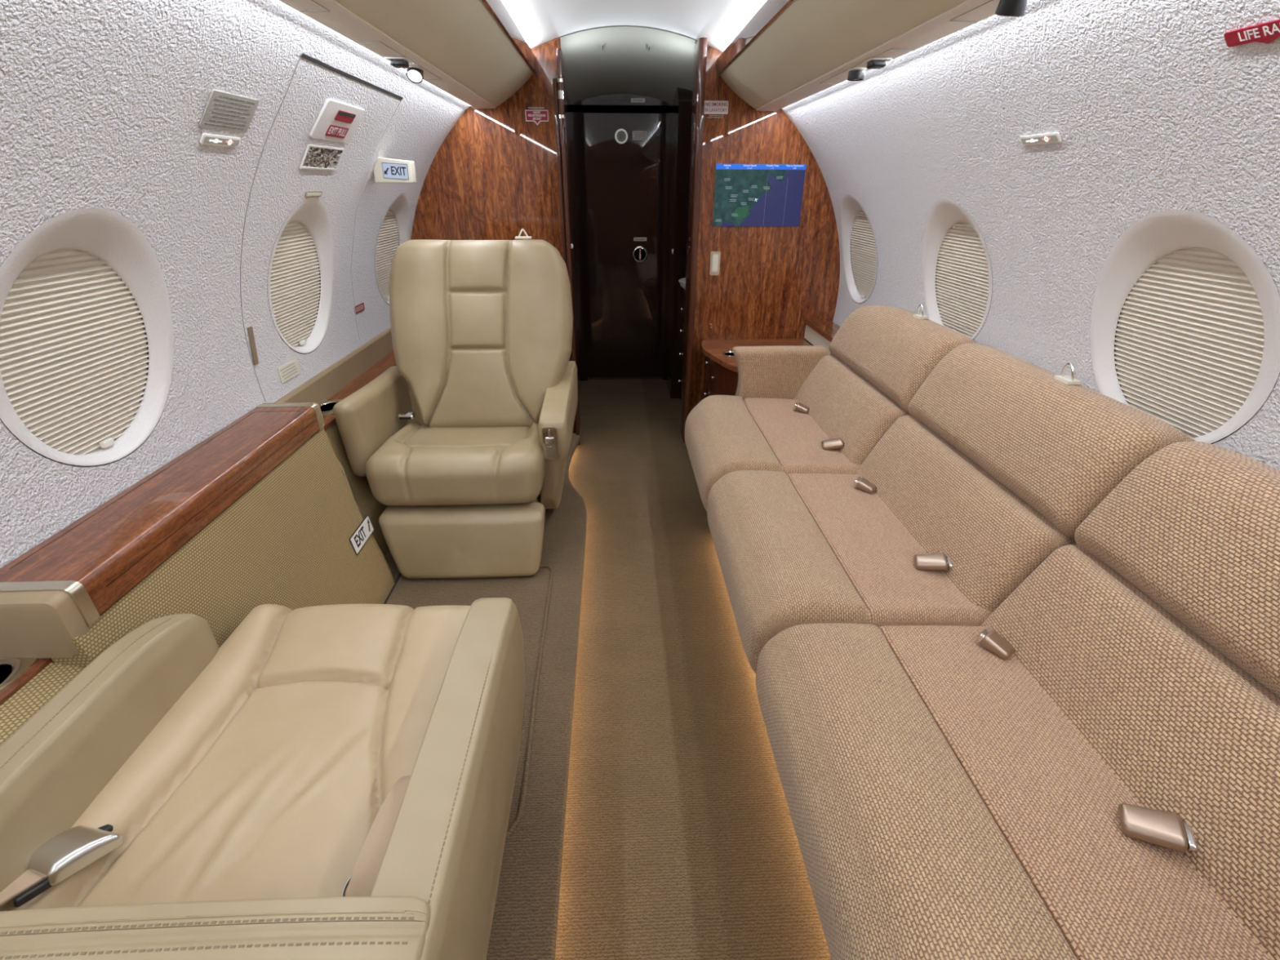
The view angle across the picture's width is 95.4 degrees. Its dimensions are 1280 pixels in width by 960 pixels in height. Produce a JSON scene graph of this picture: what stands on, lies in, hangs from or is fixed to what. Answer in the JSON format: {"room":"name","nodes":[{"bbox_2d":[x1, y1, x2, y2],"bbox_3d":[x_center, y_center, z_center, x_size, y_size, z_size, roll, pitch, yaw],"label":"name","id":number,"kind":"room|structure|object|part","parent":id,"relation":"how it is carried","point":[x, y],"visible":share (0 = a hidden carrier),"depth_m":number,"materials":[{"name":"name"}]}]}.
{"room":"aircraft cabin","nodes":[
{"label":"aircraft cabin","id":0,"kind":"room"},
{"bbox_2d":[0,0,469,568],"bbox_3d":[-0.853,0.172,0.472,0.401,1.360,5.558,-1,27,-2],"label":"wall","id":1,"kind":"structure","parent":0,"point":[103,103],"depth_m":1.23,"materials":[{"name":"white plastic"}]},
{"bbox_2d":[0,657,54,706],"bbox_3d":[-0.990,0.554,0.350,0.104,0.119,1.406,-1,27,-2],"label":"ledge","id":2,"kind":"object","parent":1,"relation":"attached to","point":[15,673],"visible":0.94,"depth_m":0.92,"materials":[{"name":"brown wood"}]},
{"bbox_2d":[0,657,37,692],"bbox_3d":[-1.011,0.318,0.888,0.082,0.003,0.150,-1,27,-2],"label":"cup holder","id":3,"kind":"object","parent":2,"relation":"on","point":[15,673],"depth_m":0.92,"materials":[{"name":"black plastic"}]},
{"bbox_2d":[0,207,173,466],"bbox_3d":[-1.048,-0.263,1.124,0.167,0.476,0.449,-1,27,-2],"label":"window","id":4,"kind":"structure","parent":1,"relation":"in","point":[73,361],"depth_m":1.12,"materials":[{"name":"white plastic"}]},
{"bbox_3d":[-1.129,-0.240,1.132,0.004,0.410,0.366,-1,27,-2],"label":"pane","id":5,"kind":"part","parent":4,"relation":"part of","materials":[{"name":"grey"}]},
{"bbox_2d":[0,248,149,454],"bbox_3d":[-1.084,-0.242,1.133,0.085,0.394,0.350,-1,27,-2],"label":"shade","id":6,"kind":"object","parent":4,"relation":"attached to","point":[73,361],"depth_m":1.12,"materials":[{"name":"beige"}]},
{"bbox_2d":[0,402,324,658],"bbox_3d":[-1.005,0.030,1.330,0.164,0.114,0.921,-1,27,-2],"label":"ledge","id":7,"kind":"object","parent":1,"relation":"attached to","point":[51,594],"visible":1,"depth_m":1.09,"materials":[{"name":"brown wood"}]},
{"bbox_2d":[0,381,425,745],"bbox_3d":[-0.934,0.283,1.526,0.215,0.584,3.740,-1,27,-2],"label":"panelling","id":8,"kind":"object","parent":1,"relation":"attached to","point":[285,541],"visible":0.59,"depth_m":1.43,"materials":[{"name":"beige fabric"}]},
{"bbox_3d":[-0.884,0.845,0.475,0.213,0.537,1.356,-1,27,-2],"label":"panel","id":9,"kind":"part","parent":8,"relation":"part of","materials":[{"name":"beige fabric"}]},
{"bbox_3d":[-0.905,0.310,1.474,0.158,0.584,0.908,-1,27,-2],"label":"panel","id":10,"kind":"part","parent":8,"relation":"part of","materials":[{"name":"beige fabric"}]},
{"bbox_3d":[-0.955,0.101,1.952,0.213,0.524,0.135,-1,27,-2],"label":"corner panel","id":11,"kind":"part","parent":8,"relation":"part of","materials":[{"name":"beige fabric"}]},
{"bbox_2d":[349,515,373,555],"bbox_3d":[-0.891,0.175,1.871,0.011,0.061,0.150,-1,27,-2],"label":"sticker","id":12,"kind":"object","parent":8,"relation":"attached to","point":[360,536],"visible":1,"depth_m":1.86,"materials":[{"name":"white"}]},
{"bbox_3d":[-1.034,-0.233,2.606,0.117,0.524,1.340,-1,27,-2],"label":"panel","id":13,"kind":"part","parent":8,"relation":"part of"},
{"bbox_2d":[200,133,240,147],"bbox_3d":[-0.905,-0.733,1.260,0.015,0.020,0.136,-1,27,-2],"label":"sign","id":14,"kind":"object","parent":1,"relation":"attached to","point":[206,139],"visible":1,"depth_m":1.25,"materials":[{"name":"white plastic"}]},
{"bbox_2d":[198,88,259,133],"bbox_3d":[-0.868,-0.778,1.235,0.050,0.064,0.168,-1,27,-2],"label":"air vent","id":15,"kind":"object","parent":1,"relation":"attached to","point":[224,111],"visible":1,"depth_m":1.23,"materials":[{"name":"grey plastic"}]},
{"bbox_2d":[247,326,258,365],"bbox_3d":[-1.099,-0.380,1.655,0.017,0.108,0.020,-1,27,-2],"label":"tab","id":16,"kind":"object","parent":1,"relation":"attached to","point":[250,330],"visible":1,"depth_m":1.65,"materials":[{"name":"brown plastic"}]},
{"bbox_2d":[240,54,302,401],"bbox_3d":[-0.937,-0.598,1.524,0.345,0.837,0.028,1,27,2],"label":"trim","id":17,"kind":"structure","parent":1,"relation":"attached to","point":[301,55],"depth_m":1.49,"materials":[{"name":"grey plastic"}]},
{"bbox_2d":[277,358,300,383],"bbox_3d":[-1.114,-0.347,1.851,0.004,0.048,0.118,-1,27,-2],"label":"air vent","id":18,"kind":"object","parent":1,"relation":"attached to","point":[291,369],"visible":1,"depth_m":1.85,"materials":[{"name":"beige plastic"}]},
{"bbox_2d":[266,197,333,353],"bbox_3d":[-1.085,-0.654,1.892,0.167,0.476,0.449,-1,27,-2],"label":"window","id":19,"kind":"structure","parent":1,"relation":"in","point":[293,285],"depth_m":1.92,"materials":[{"name":"white plastic"}]},
{"bbox_2d":[266,221,320,346],"bbox_3d":[-1.121,-0.633,1.901,0.085,0.394,0.350,-1,27,-2],"label":"shade","id":20,"kind":"object","parent":19,"relation":"attached to","point":[295,285],"depth_m":1.91,"materials":[{"name":"beige"}]},
{"bbox_2d":[304,191,322,197],"bbox_3d":[-0.995,-0.872,1.777,0.010,0.015,0.105,-1,27,-2],"label":"label plate","id":21,"kind":"object","parent":1,"relation":"attached to","point":[317,193],"visible":1,"depth_m":1.77,"materials":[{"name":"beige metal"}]},
{"bbox_2d":[299,143,344,170],"bbox_3d":[-0.937,-0.952,1.723,0.042,0.061,0.236,-1,27,-2],"label":"placard","id":22,"kind":"object","parent":1,"relation":"in","point":[316,157],"depth_m":1.71,"materials":[{"name":"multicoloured plastic"}]},
{"bbox_2d":[273,326,396,431],"bbox_3d":[-1.088,-0.492,2.405,0.104,0.119,1.469,-1,27,-2],"label":"ledge","id":23,"kind":"object","parent":1,"relation":"attached to","point":[349,374],"visible":0.5,"depth_m":2.20,"materials":[{"name":"beige wood"}]},
{"bbox_2d":[319,400,341,415],"bbox_3d":[-1.066,-0.250,2.001,0.082,0.006,0.150,-1,27,-2],"label":"cup holder","id":24,"kind":"object","parent":23,"relation":"on","point":[326,406],"depth_m":2.01,"materials":[{"name":"black plastic"}]},
{"bbox_2d":[309,98,365,142],"bbox_3d":[-0.870,-1.032,1.683,0.075,0.091,0.262,-1,27,-2],"label":"panel","id":25,"kind":"object","parent":1,"relation":"attached to","point":[336,121],"visible":1,"depth_m":1.66,"materials":[{"name":"white plastic"}]},
{"bbox_3d":[-0.884,-1.017,1.702,0.001,0.034,0.130,35,20,-18],"label":"label plate","id":26,"kind":"part","parent":25,"relation":"part of","materials":[{"name":"red plastic"}]},
{"bbox_2d":[301,53,403,99],"bbox_3d":[-0.782,-1.121,1.638,0.010,0.011,0.725,-1,27,-3],"label":"trim","id":27,"kind":"structure","parent":1,"relation":"attached to","point":[304,55],"depth_m":1.54,"materials":[{"name":"grey"}]},
{"bbox_2d":[354,302,364,314],"bbox_3d":[-1.137,-0.696,2.363,0.004,0.029,0.098,-1,27,-2],"label":"label","id":28,"kind":"object","parent":1,"relation":"attached to","point":[359,308],"visible":1,"depth_m":2.36,"materials":[{"name":"red plastic"}]},
{"bbox_2d":[275,0,470,106],"bbox_3d":[-0.643,-0.442,0.182,0.015,0.007,5.480,-1,27,-2],"label":"light strip","id":29,"kind":"object","parent":1,"relation":"attached to","point":[276,0],"visible":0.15,"depth_m":1.38,"materials":[{"name":"white plastic"}]},
{"bbox_2d":[350,100,401,339],"bbox_3d":[-0.970,-0.930,2.171,0.342,0.822,0.017,3,27,5],"label":"trim","id":30,"kind":"structure","parent":1,"relation":"attached to","point":[401,100],"depth_m":2.15,"materials":[{"name":"white"}]},
{"bbox_2d":[374,192,409,304],"bbox_3d":[-1.122,-1.044,2.658,0.167,0.476,0.449,-1,27,-2],"label":"window","id":31,"kind":"structure","parent":1,"relation":"in","point":[387,242],"depth_m":2.66,"materials":[{"name":"white plastic"}]},
{"bbox_2d":[376,209,399,302],"bbox_3d":[-1.158,-1.023,2.667,0.085,0.394,0.350,-1,27,-2],"label":"shade","id":32,"kind":"object","parent":31,"relation":"attached to","point":[388,242],"depth_m":2.66,"materials":[{"name":"beige"}]},
{"bbox_2d":[373,156,416,183],"bbox_3d":[-0.920,-1.141,2.147,0.186,0.087,0.059,4,27,7],"label":"exit sign","id":33,"kind":"object","parent":1,"relation":"attached to","point":[385,171],"visible":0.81,"depth_m":2.13,"materials":[{"name":"beige plastic"}]},
{"bbox_2d":[384,426,586,959],"bbox_3d":[-0.608,0.969,0.891,0.923,0.060,5.520,-1,27,-2],"label":"floor","id":34,"kind":"structure","parent":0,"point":[524,926],"depth_m":1.54,"materials":[{"name":"carpet"}]},
{"bbox_2d":[0,597,525,959],"bbox_3d":[-0.549,0.576,0.969,0.640,0.567,0.894,-1,27,-2],"label":"chair","id":35,"kind":"object","parent":34,"relation":"on","point":[335,781],"visible":1,"depth_m":0.85,"materials":[{"name":"beige leather"}]},
{"bbox_3d":[-0.827,0.438,0.829,0.077,0.193,0.660,-1,27,-2],"label":"armrest","id":36,"kind":"part","parent":35,"relation":"part of","materials":[{"name":"beige leather"}]},
{"bbox_3d":[-0.527,0.681,0.647,0.600,0.356,0.224,-1,27,-2],"label":"backrest","id":37,"kind":"part","parent":35,"relation":"part of","materials":[{"name":"beige leather"}]},
{"bbox_3d":[-0.286,0.577,0.986,0.114,0.436,0.713,-1,27,-2],"label":"armrest","id":38,"kind":"part","parent":35,"relation":"part of","materials":[{"name":"beige leather"}]},
{"bbox_2d":[333,228,577,578],"bbox_3d":[-0.629,-0.300,2.116,0.764,1.086,0.747,-1,27,-2],"label":"chair","id":39,"kind":"object","parent":34,"relation":"on","point":[482,330],"visible":1,"depth_m":2.12,"materials":[{"name":"beige leather"}]},
{"bbox_3d":[-0.973,-0.241,2.181,0.080,0.286,0.565,-1,27,-2],"label":"armrest","id":40,"kind":"part","parent":39,"relation":"part of","materials":[{"name":"beige leather"}]},
{"bbox_3d":[-0.639,-0.082,2.148,0.591,0.193,0.466,-1,27,-2],"label":"seat","id":41,"kind":"part","parent":39,"relation":"part of","materials":[{"name":"beige leather"}]},
{"bbox_3d":[-0.596,-0.547,2.234,0.680,0.683,0.306,-1,27,-2],"label":"backrest","id":42,"kind":"part","parent":39,"relation":"part of","materials":[{"name":"beige leather"}]},
{"bbox_3d":[-0.437,-0.908,2.184,0.060,0.008,0.024,-1,27,-2],"label":"guide plate","id":43,"kind":"part","parent":39,"relation":"part of","materials":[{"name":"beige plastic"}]},
{"bbox_3d":[-0.315,-0.098,2.057,0.032,0.044,0.004,-1,24,-2],"label":"lever","id":44,"kind":"part","parent":39,"relation":"part of","materials":[{"name":"beige metal"}]},
{"bbox_3d":[-0.322,-0.144,2.332,0.139,0.540,0.500,-1,27,-2],"label":"armrest","id":45,"kind":"part","parent":39,"relation":"part of","materials":[{"name":"beige leather"}]},
{"bbox_2d":[505,564,554,839],"bbox_3d":[-0.466,0.539,1.666,0.382,0.012,1.007,-1,27,-2],"label":"trim","id":46,"kind":"structure","parent":34,"relation":"attached to","point":[525,780],"depth_m":1.51,"materials":[{"name":"carpet"}]},
{"bbox_2d":[565,87,582,394],"bbox_3d":[-0.431,-1.357,3.433,0.055,1.900,1.020,-1,27,-2],"label":"wall","id":47,"kind":"structure","parent":0,"point":[568,108],"depth_m":3.69,"materials":[{"name":"brown wood"}]},
{"bbox_2d":[552,48,581,444],"bbox_3d":[-0.346,-1.043,2.929,0.019,1.800,0.210,-1,27,-2],"label":"trim","id":48,"kind":"structure","parent":47,"relation":"attached to","point":[565,149],"depth_m":2.79,"materials":[{"name":"brown wood"}]},
{"bbox_2d":[569,93,672,380],"bbox_3d":[-0.107,-1.546,3.940,0.840,1.780,0.072,-1,27,-2],"label":"door","id":49,"kind":"structure","parent":47,"relation":"in","point":[621,143],"depth_m":3.87,"materials":[{"name":"brown wood"}]},
{"bbox_2d":[633,132,646,138],"bbox_3d":[-0.001,-2.142,3.624,0.082,0.034,0.001,-1,27,-2],"label":"print","id":50,"kind":"object","parent":49,"relation":"attached to","point":[636,135],"depth_m":3.62,"materials":[{"name":"grey"}]},
{"bbox_3d":[0.000,-1.523,3.936,0.104,0.104,0.009,-1,27,-2],"label":"handle","id":51,"kind":"part","parent":49,"relation":"part of","materials":[{"name":"silver metal"}]},
{"bbox_2d":[634,248,645,260],"bbox_3d":[0.000,-1.524,3.938,0.078,0.078,0.001,-1,27,-2],"label":"door handle","id":52,"kind":"object","parent":49,"relation":"on","point":[637,252],"depth_m":3.94,"materials":[{"name":"silver metal"}]},
{"bbox_2d":[410,36,839,410],"bbox_3d":[-0.061,-1.119,2.982,2.320,1.888,0.030,-1,27,-2],"label":"wall","id":53,"kind":"structure","parent":0,"point":[771,280],"depth_m":2.84,"materials":[{"name":"brown wood"}]},
{"bbox_2d":[524,106,548,125],"bbox_3d":[-0.471,-1.664,2.666,0.104,0.071,0.002,-1,27,-2],"label":"placard","id":54,"kind":"object","parent":53,"relation":"attached to","point":[536,116],"visible":1,"depth_m":2.66,"materials":[{"name":"red plastic"}]},
{"bbox_2d":[528,106,543,108],"bbox_3d":[-0.472,-1.693,2.652,0.071,0.006,0.001,-1,27,-2],"label":"print","id":55,"kind":"object","parent":54,"relation":"on","point":[528,107],"depth_m":2.65,"materials":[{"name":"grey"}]},
{"bbox_3d":[-0.471,-1.659,2.668,0.098,0.052,0.001,-1,27,-2],"label":"plate","id":56,"kind":"part","parent":54,"relation":"part of","materials":[{"name":"red plastic"}]},
{"bbox_2d":[555,49,565,145],"bbox_3d":[-0.339,-1.631,2.495,0.025,0.340,0.024,-1,27,-2],"label":"rod","id":57,"kind":"object","parent":53,"relation":"attached to","point":[559,80],"visible":1,"depth_m":2.48,"materials":[{"name":"brown wood"}]},
{"bbox_2d":[680,37,707,443],"bbox_3d":[0.260,-1.076,2.947,0.035,1.845,0.200,-1,27,-2],"label":"trim","id":58,"kind":"structure","parent":53,"relation":"attached to","point":[700,47],"depth_m":2.79,"materials":[{"name":"brown wood"}]},
{"bbox_2d":[709,251,720,275],"bbox_3d":[0.385,-1.109,2.986,0.050,0.116,0.009,-1,27,-2],"label":"switch plate","id":59,"kind":"object","parent":53,"relation":"attached to","point":[715,255],"visible":1,"depth_m":2.98,"materials":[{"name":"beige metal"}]},
{"bbox_2d":[704,100,728,117],"bbox_3d":[0.350,-1.707,2.684,0.112,0.067,0.002,-1,27,-2],"label":"placard","id":60,"kind":"object","parent":53,"relation":"attached to","point":[711,107],"visible":1,"depth_m":2.68,"materials":[{"name":"white plastic"}]},
{"bbox_2d":[712,164,806,226],"bbox_3d":[0.581,-1.391,2.853,0.435,0.274,0.004,-1,27,-2],"label":"wall screen","id":61,"kind":"object","parent":53,"relation":"attached to","point":[745,194],"visible":1,"depth_m":2.85,"materials":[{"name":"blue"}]},
{"bbox_2d":[532,26,721,104],"bbox_3d":[-0.085,-2.124,3.163,1.000,0.296,1.275,-1,27,-2],"label":"ceiling","id":62,"kind":"structure","parent":0,"point":[625,64],"depth_m":2.96,"materials":[{"name":"grey"}]},
{"bbox_2d":[501,0,766,52],"bbox_3d":[0.060,-0.665,0.091,1.080,0.176,5.560,-1,27,-2],"label":"ceiling","id":63,"kind":"structure","parent":0,"point":[540,22],"depth_m":2.26,"materials":[{"name":"white plastic"}]},
{"bbox_2d":[277,0,536,108],"bbox_3d":[-0.486,-0.520,0.144,0.288,0.197,5.529,-1,27,-2],"label":"panel","id":64,"kind":"object","parent":63,"relation":"attached to","point":[473,51],"visible":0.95,"depth_m":1.61,"materials":[{"name":"plastic"}]},
{"bbox_2d":[384,57,413,68],"bbox_3d":[-0.655,-1.135,1.587,0.058,0.018,0.070,-1,27,-2],"label":"outlet","id":65,"kind":"object","parent":64,"relation":"attached to","point":[397,62],"visible":1,"depth_m":1.57,"materials":[{"name":"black plastic"}]},
{"bbox_2d":[405,66,424,83],"bbox_3d":[-0.661,-1.199,1.715,0.054,0.053,0.057,-1,27,-2],"label":"light","id":66,"kind":"object","parent":64,"relation":"attached to","point":[415,74],"visible":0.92,"depth_m":1.71,"materials":[{"name":"white plastic"}]},
{"bbox_3d":[-0.353,-0.582,0.118,0.022,0.062,5.529,-1,27,-2],"label":"wood rail","id":67,"kind":"part","parent":64,"relation":"part of","materials":[{"name":"brown wood"}]},
{"bbox_2d":[715,0,999,111],"bbox_3d":[0.605,-0.538,0.187,0.288,0.197,5.529,-1,27,-2],"label":"panel","id":68,"kind":"object","parent":63,"relation":"attached to","point":[788,52],"visible":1,"depth_m":1.62,"materials":[{"name":"plastic"}]},
{"bbox_3d":[0.472,-0.596,0.151,0.022,0.062,5.529,-1,27,-2],"label":"wood rail","id":69,"kind":"part","parent":68,"relation":"part of","materials":[{"name":"brown wood"}]},
{"bbox_2d":[847,66,866,81],"bbox_3d":[0.633,-1.189,1.705,0.054,0.032,0.054,-1,27,-2],"label":"light","id":70,"kind":"object","parent":68,"relation":"attached to","point":[856,73],"visible":1,"depth_m":1.69,"materials":[{"name":"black plastic"}]},
{"bbox_2d":[862,57,892,69],"bbox_3d":[0.640,-1.125,1.575,0.058,0.018,0.070,-1,27,-2],"label":"light","id":71,"kind":"object","parent":68,"relation":"attached to","point":[872,63],"visible":1,"depth_m":1.56,"materials":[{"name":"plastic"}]},
{"bbox_2d":[995,0,1028,16],"bbox_3d":[0.667,-0.851,1.042,0.054,0.043,0.055,-1,27,-2],"label":"light","id":72,"kind":"object","parent":68,"relation":"attached to","point":[1005,7],"visible":1,"depth_m":1.03,"materials":[{"name":"black plastic"}]},
{"bbox_2d":[555,376,831,959],"bbox_3d":[0.052,0.719,1.520,2.400,0.060,6.850,-1,27,-2],"label":"floor","id":73,"kind":"structure","parent":0,"point":[680,842],"depth_m":1.51,"materials":[{"name":"carpet"}]},
{"bbox_2d":[665,87,692,398],"bbox_3d":[0.286,-1.442,3.739,0.204,1.780,0.420,-1,27,-2],"label":"closet","id":74,"kind":"object","parent":73,"relation":"on","point":[682,106],"visible":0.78,"depth_m":3.52,"materials":[{"name":"brown wood"}]},
{"bbox_3d":[0.197,-1.369,3.771,0.006,1.380,0.340,-1,27,-2],"label":"door","id":75,"kind":"part","parent":74,"relation":"part of","materials":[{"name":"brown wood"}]},
{"bbox_2d":[678,277,685,400],"bbox_3d":[0.430,-0.784,3.525,0.415,0.802,0.550,-1,27,-2],"label":"vanity cabinet","id":76,"kind":"object","parent":73,"relation":"on","point":[682,281],"visible":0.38,"depth_m":3.62,"materials":[{"name":"brown wood"}]},
{"bbox_3d":[0.270,-0.635,3.739,0.013,0.180,0.250,-1,27,-2],"label":"drawer","id":77,"kind":"part","parent":76,"relation":"part of","materials":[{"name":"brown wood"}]},
{"bbox_3d":[0.271,-0.790,3.660,0.013,0.150,0.250,-1,27,-2],"label":"drawer","id":78,"kind":"part","parent":76,"relation":"part of","materials":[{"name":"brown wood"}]},
{"bbox_3d":[0.271,-0.920,3.594,0.013,0.120,0.250,-1,27,-2],"label":"drawer","id":79,"kind":"part","parent":76,"relation":"part of","materials":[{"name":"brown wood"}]},
{"bbox_2d":[680,287,684,297],"bbox_3d":[0.452,-1.062,3.384,0.375,0.025,0.550,-1,27,-2],"label":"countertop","id":80,"kind":"structure","parent":76,"relation":"on","point":[682,291],"depth_m":3.51,"materials":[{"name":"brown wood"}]},
{"bbox_2d":[678,277,685,289],"bbox_3d":[0.392,-1.126,3.399,0.340,0.080,0.255,-1,27,-2],"label":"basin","id":81,"kind":"object","parent":80,"relation":"in","point":[682,281],"depth_m":3.36,"materials":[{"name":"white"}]},
{"bbox_3d":[0.272,-1.036,3.535,0.013,0.120,0.250,-1,27,-2],"label":"drawer","id":82,"kind":"part","parent":76,"relation":"part of","materials":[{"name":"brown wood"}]},
{"bbox_2d":[701,338,812,399],"bbox_3d":[0.617,-0.423,3.028,0.578,0.491,0.573,-1,27,-2],"label":"base cabinet","id":83,"kind":"object","parent":73,"relation":"on","point":[721,375],"visible":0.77,"depth_m":2.98,"materials":[{"name":"brown wood"}]},
{"bbox_2d":[721,351,734,357],"bbox_3d":[0.454,-0.623,2.884,0.104,0.006,0.104,-1,27,-2],"label":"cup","id":84,"kind":"object","parent":83,"relation":"on","point":[724,353],"depth_m":2.88,"materials":[{"name":"plastic"}]},
{"bbox_3d":[0.800,0.946,0.947,0.858,0.060,5.520,-1,27,-2],"label":"trim","id":85,"kind":"structure","parent":73,"relation":"on","visible":0},
{"bbox_2d":[684,304,1279,959],"bbox_3d":[0.671,0.096,1.595,0.879,0.863,2.398,-1,27,-2],"label":"sofa","id":86,"kind":"object","parent":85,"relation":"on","point":[1009,631],"visible":1,"depth_m":1.03,"materials":[{"name":"fabric"}]},
{"bbox_2d":[684,395,860,511],"bbox_3d":[0.504,-0.116,2.301,0.607,0.248,0.748,-1,27,-2],"label":"seat cushion","id":87,"kind":"object","parent":86,"relation":"on","point":[725,434],"depth_m":2.15,"materials":[{"name":"beige fabric"}]},
{"bbox_3d":[0.613,-0.462,2.604,0.414,0.265,0.090,-1,27,-2],"label":"armrest","id":88,"kind":"part","parent":86,"relation":"part of","materials":[{"name":"beige fabric"}]},
{"bbox_2d":[706,470,992,673],"bbox_3d":[0.536,0.221,1.640,0.607,0.248,0.733,-1,27,-2],"label":"seat cushion","id":89,"kind":"object","parent":86,"relation":"on","point":[793,548],"depth_m":1.46,"materials":[{"name":"beige fabric"}]},
{"bbox_2d":[793,354,910,465],"bbox_3d":[0.800,-0.257,2.292,0.223,0.298,0.753,-1,27,-2],"label":"cushion","id":90,"kind":"object","parent":86,"relation":"on","point":[844,406],"depth_m":2.18,"materials":[{"name":"beige fabric"}]},
{"bbox_2d":[828,305,977,413],"bbox_3d":[0.955,-0.482,2.184,0.247,0.273,0.753,-1,27,-2],"label":"cushion","id":91,"kind":"object","parent":86,"relation":"on","point":[891,352],"depth_m":2.04,"materials":[{"name":"beige fabric"}]},
{"bbox_3d":[0.995,-0.580,2.067,0.030,0.008,0.048,-1,27,-2],"label":"guide plate","id":92,"kind":"part","parent":86,"relation":"part of","materials":[{"name":"beige plastic"}]},
{"bbox_2d":[854,415,1076,612],"bbox_3d":[0.832,0.085,1.620,0.223,0.298,0.751,-1,27,-2],"label":"cushion","id":93,"kind":"object","parent":86,"relation":"on","point":[984,538],"depth_m":1.46,"materials":[{"name":"beige fabric"}]},
{"bbox_2d":[755,622,1271,959],"bbox_3d":[0.567,0.554,0.986,0.607,0.248,0.733,-1,27,-2],"label":"seat cushion","id":94,"kind":"object","parent":86,"relation":"on","point":[950,792],"depth_m":0.87,"materials":[{"name":"beige fabric"}]},
{"bbox_2d":[907,343,1195,541],"bbox_3d":[0.988,-0.141,1.513,0.246,0.272,0.751,-1,27,-2],"label":"cushion","id":95,"kind":"object","parent":86,"relation":"on","point":[1052,446],"depth_m":1.36,"materials":[{"name":"beige fabric"}]},
{"bbox_3d":[1.027,-0.240,1.401,0.030,0.008,0.048,-1,27,-2],"label":"guide plate","id":96,"kind":"part","parent":86,"relation":"part of","materials":[{"name":"beige plastic"}]},
{"bbox_2d":[980,544,1279,959],"bbox_3d":[0.864,0.426,0.951,0.223,0.298,0.748,-1,27,-2],"label":"cushion","id":97,"kind":"object","parent":86,"relation":"on","point":[1179,729],"depth_m":0.91,"materials":[{"name":"beige fabric"}]},
{"bbox_2d":[1074,441,1279,697],"bbox_3d":[1.020,0.200,0.844,0.246,0.272,0.748,-1,27,-2],"label":"cushion","id":98,"kind":"object","parent":86,"relation":"on","point":[1188,532],"depth_m":0.97,"materials":[{"name":"beige fabric"}]},
{"bbox_2d":[781,0,1279,470],"bbox_3d":[0.968,0.141,0.544,0.401,1.360,5.558,-1,27,-2],"label":"wall","id":99,"kind":"structure","parent":0,"point":[1150,106],"depth_m":1.30,"materials":[{"name":"white plastic"}]},
{"bbox_2d":[804,319,839,354],"bbox_3d":[0.978,-0.684,2.893,0.155,0.100,0.608,-1,27,-2],"label":"wall ledge","id":100,"kind":"object","parent":99,"relation":"attached to","point":[819,332],"visible":0.46,"depth_m":2.99,"materials":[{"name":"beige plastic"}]},
{"bbox_2d":[840,194,878,302],"bbox_3d":[1.023,-1.080,2.743,0.167,0.476,0.449,-1,27,-2],"label":"window","id":101,"kind":"structure","parent":99,"relation":"in","point":[864,248],"depth_m":2.79,"materials":[{"name":"white plastic"}]},
{"bbox_2d":[849,209,876,299],"bbox_3d":[1.059,-1.060,2.755,0.085,0.394,0.350,-1,27,-2],"label":"shade","id":102,"kind":"object","parent":101,"relation":"attached to","point":[863,247],"depth_m":2.77,"materials":[{"name":"beige"}]},
{"bbox_2d":[922,198,992,339],"bbox_3d":[1.060,-0.690,1.976,0.167,0.476,0.449,-1,27,-2],"label":"window","id":103,"kind":"structure","parent":99,"relation":"in","point":[964,281],"depth_m":1.99,"materials":[{"name":"white plastic"}]},
{"bbox_2d":[934,222,991,338],"bbox_3d":[1.096,-0.670,1.988,0.085,0.394,0.350,-1,27,-2],"label":"shade","id":104,"kind":"object","parent":103,"relation":"attached to","point":[962,283],"depth_m":1.98,"materials":[{"name":"beige"}]},
{"bbox_3d":[1.141,-0.669,1.991,0.004,0.410,0.366,-1,27,-2],"label":"pane","id":105,"kind":"part","parent":103,"relation":"part of","materials":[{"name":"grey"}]},
{"bbox_2d":[1019,132,1062,146],"bbox_3d":[0.918,-0.782,1.338,0.015,0.020,0.136,-1,27,-2],"label":"sign","id":106,"kind":"object","parent":99,"relation":"attached to","point":[1054,137],"visible":1,"depth_m":1.33,"materials":[{"name":"white plastic"}]},
{"bbox_2d":[1090,209,1279,443],"bbox_3d":[1.097,-0.299,1.209,0.167,0.476,0.449,-1,27,-2],"label":"window","id":107,"kind":"structure","parent":99,"relation":"in","point":[1197,348],"depth_m":1.19,"materials":[{"name":"white plastic"}]},
{"bbox_2d":[1113,247,1264,438],"bbox_3d":[1.133,-0.279,1.221,0.085,0.394,0.350,-1,27,-2],"label":"shade","id":108,"kind":"object","parent":107,"relation":"attached to","point":[1189,348],"depth_m":1.20,"materials":[{"name":"beige"}]},
{"bbox_3d":[1.178,-0.279,1.223,0.004,0.410,0.366,-1,27,-2],"label":"pane","id":109,"kind":"part","parent":107,"relation":"part of","materials":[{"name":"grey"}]},
{"bbox_2d":[1223,18,1279,47],"bbox_3d":[0.867,-0.616,0.802,0.022,0.024,0.126,-1,27,-2],"label":"placard","id":110,"kind":"object","parent":99,"relation":"attached to","point":[1266,32],"visible":1,"depth_m":0.82,"materials":[{"name":"red plastic"}]}
]}

